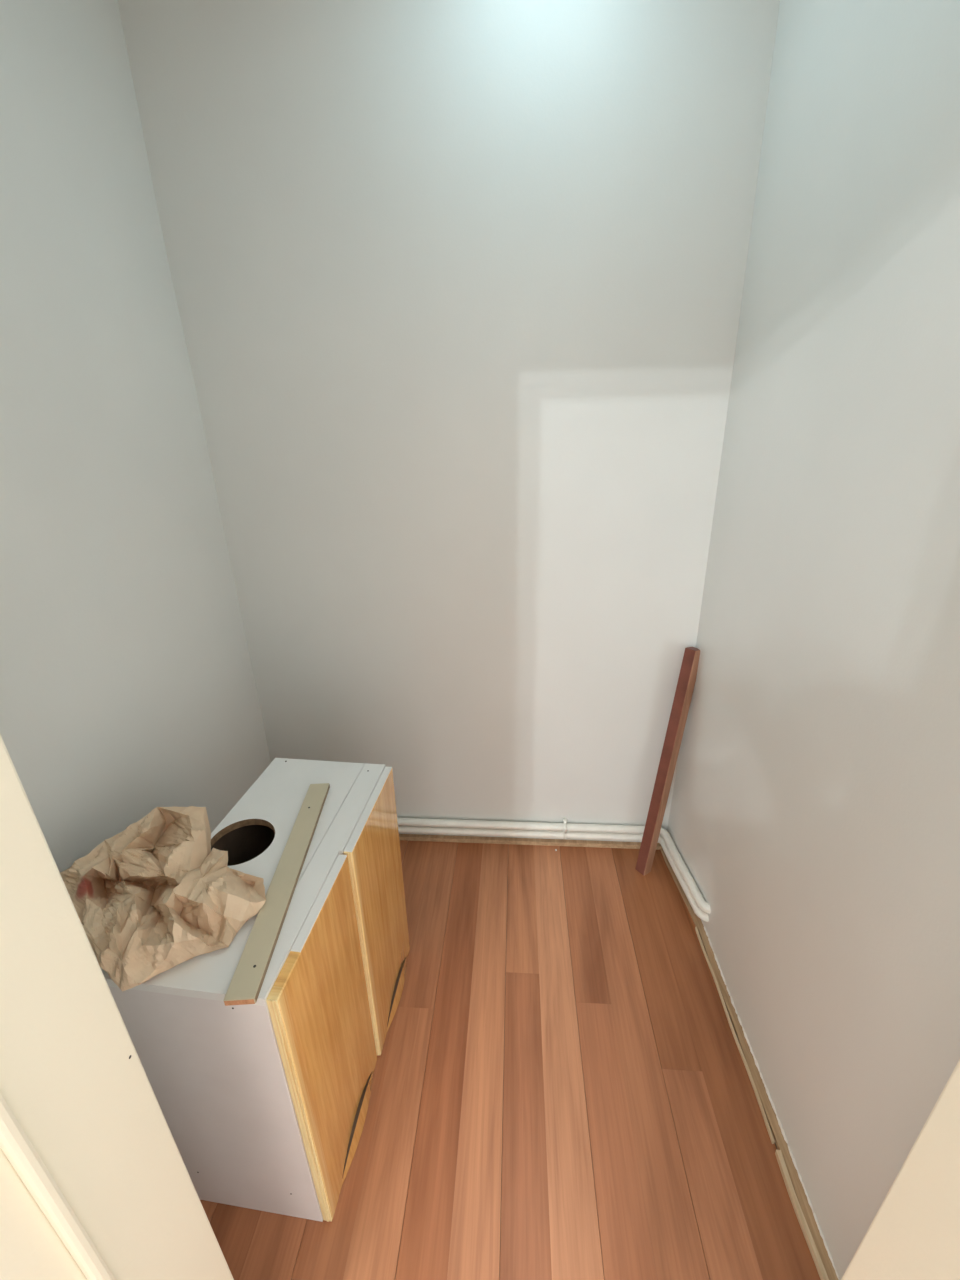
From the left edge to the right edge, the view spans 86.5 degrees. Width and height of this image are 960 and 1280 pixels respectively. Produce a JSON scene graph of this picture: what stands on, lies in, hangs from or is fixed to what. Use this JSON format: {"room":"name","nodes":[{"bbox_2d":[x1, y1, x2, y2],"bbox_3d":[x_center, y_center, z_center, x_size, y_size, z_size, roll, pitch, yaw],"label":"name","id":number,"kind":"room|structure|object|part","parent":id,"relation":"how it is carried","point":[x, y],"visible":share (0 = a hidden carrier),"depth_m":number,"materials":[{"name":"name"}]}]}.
{"room":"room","nodes":[
{"label":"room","id":0,"kind":"room"},
{"bbox_2d":[0,0,270,960],"bbox_3d":[-0.875,-0.168,0.887,0.128,2.500,1.450,1,22,4],"label":"wall","id":1,"kind":"structure","parent":0,"point":[128,689],"depth_m":1.06,"materials":[{"name":"paint"}]},
{"bbox_2d":[117,0,779,841],"bbox_3d":[-0.019,-0.431,1.502,1.650,2.500,0.123,1,22,4],"label":"wall","id":2,"kind":"structure","parent":0,"point":[458,285],"depth_m":1.31,"materials":[{"name":"paint"}]},
{"bbox_2d":[399,834,661,849],"bbox_3d":[-0.036,0.745,1.905,1.423,0.018,0.016,1,22,4],"label":"trim","id":3,"kind":"structure","parent":2,"relation":"attached to","point":[407,837],"depth_m":1.89,"materials":[{"name":"beige wood"}]},
{"bbox_2d":[398,826,708,921],"bbox_3d":[-0.013,0.764,1.726,1.494,0.029,0.349,1,22,4],"label":"pipe","id":4,"kind":"object","parent":2,"relation":"attached to","point":[701,914],"visible":0.49,"depth_m":1.84,"materials":[{"name":"white metal"}]},
{"bbox_2d":[397,818,710,913],"bbox_3d":[-0.013,0.732,1.713,1.495,0.029,0.349,1,22,4],"label":"pipe","id":5,"kind":"object","parent":2,"relation":"attached to","point":[696,894],"visible":0.74,"depth_m":1.83,"materials":[{"name":"white metal"}]},
{"bbox_2d":[563,817,566,838],"bbox_3d":[0.307,0.684,1.845,0.014,0.079,0.035,1,22,4],"label":"clip","id":6,"kind":"object","parent":2,"relation":"attached to","point":[564,818],"visible":0.93,"depth_m":1.83,"materials":[{"name":"white paint"}]},
{"bbox_2d":[200,840,820,1279],"bbox_3d":[-0.585,1.990,-0.982,3.602,0.120,6.620,1,22,4],"label":"floor","id":7,"kind":"structure","parent":0,"point":[562,1089],"depth_m":1.15,"materials":[{"name":"laminate"}]},
{"bbox_2d":[101,758,409,1221],"bbox_3d":[-0.397,0.715,1.146,0.322,0.650,0.576,2,22,7],"label":"base cabinet","id":8,"kind":"object","parent":7,"relation":"on","point":[264,1104],"visible":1,"depth_m":0.94,"materials":[{"name":"white laminate"}]},
{"bbox_2d":[60,806,265,989],"bbox_3d":[-0.552,0.419,0.887,0.341,0.095,0.246,17,28,37],"label":"crumpled paper","id":9,"kind":"object","parent":8,"relation":"on","point":[154,897],"visible":1,"depth_m":0.85,"materials":[{"name":"beige paper"}]},
{"bbox_3d":[-0.451,0.826,0.895,0.285,0.632,0.016,2,22,7],"label":"panel","id":10,"kind":"part","parent":8,"relation":"part of","materials":[{"name":"white plastic"}]},
{"bbox_3d":[-0.444,0.421,1.034,0.238,0.016,0.575,2,22,7],"label":"panel","id":11,"kind":"part","parent":8,"relation":"part of","materials":[{"name":"white plastic"}]},
{"bbox_3d":[-0.554,0.711,1.166,0.005,0.616,0.543,2,22,7],"label":"panel","id":12,"kind":"part","parent":8,"relation":"part of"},
{"bbox_2d":[223,783,329,1005],"bbox_3d":[-0.360,0.431,0.963,0.044,0.013,0.492,-2,22,-3],"label":"batten","id":13,"kind":"object","parent":8,"relation":"on","point":[246,983],"visible":1,"depth_m":0.88,"materials":[{"name":"beige wood"}]},
{"bbox_3d":[-0.302,0.425,1.016,0.044,0.017,0.575,2,22,7],"label":"rail","id":14,"kind":"part","parent":8,"relation":"part of","materials":[{"name":"white plastic"}]},
{"bbox_3d":[-0.277,0.774,0.997,0.029,0.642,0.280,2,22,7],"label":"door","id":15,"kind":"part","parent":8,"relation":"part of","materials":[{"name":"brown wood"}]},
{"bbox_3d":[-0.234,0.667,1.261,0.029,0.642,0.282,2,22,7],"label":"door","id":16,"kind":"part","parent":8,"relation":"part of","materials":[{"name":"brown wood"}]},
{"bbox_2d":[635,647,699,875],"bbox_3d":[0.607,0.413,1.657,0.169,0.804,0.039,-18,28,-36],"label":"wooden stick","id":17,"kind":"object","parent":7,"relation":"on","point":[686,680],"visible":0.9,"depth_m":1.63,"materials":[{"name":"brown wood"}]},
{"bbox_2d":[667,0,959,1279],"bbox_3d":[0.679,-0.154,0.781,0.205,2.500,1.450,1,22,4],"label":"wall","id":18,"kind":"structure","parent":0,"point":[815,808],"depth_m":0.90,"materials":[{"name":"paint"}]},
{"bbox_2d":[660,848,838,1279],"bbox_3d":[0.652,0.972,1.302,0.054,0.022,1.171,0,22,3],"label":"trim","id":19,"kind":"structure","parent":18,"relation":"attached to","point":[814,1237],"depth_m":1.11,"materials":[{"name":"paint"}]},
{"bbox_3d":[-0.541,-0.395,0.096,3.500,3.500,0.170,1,22,4],"label":"wall","id":20,"kind":"structure","parent":0,"visible":0},
{"bbox_2d":[0,734,959,1279],"bbox_3d":[0.023,0.290,0.322,0.927,2.040,0.213,1,22,4],"label":"door frame","id":21,"kind":"structure","parent":20,"relation":"in","point":[96,1183],"depth_m":0.44,"materials":[{"name":"beige paint"}]}
]}

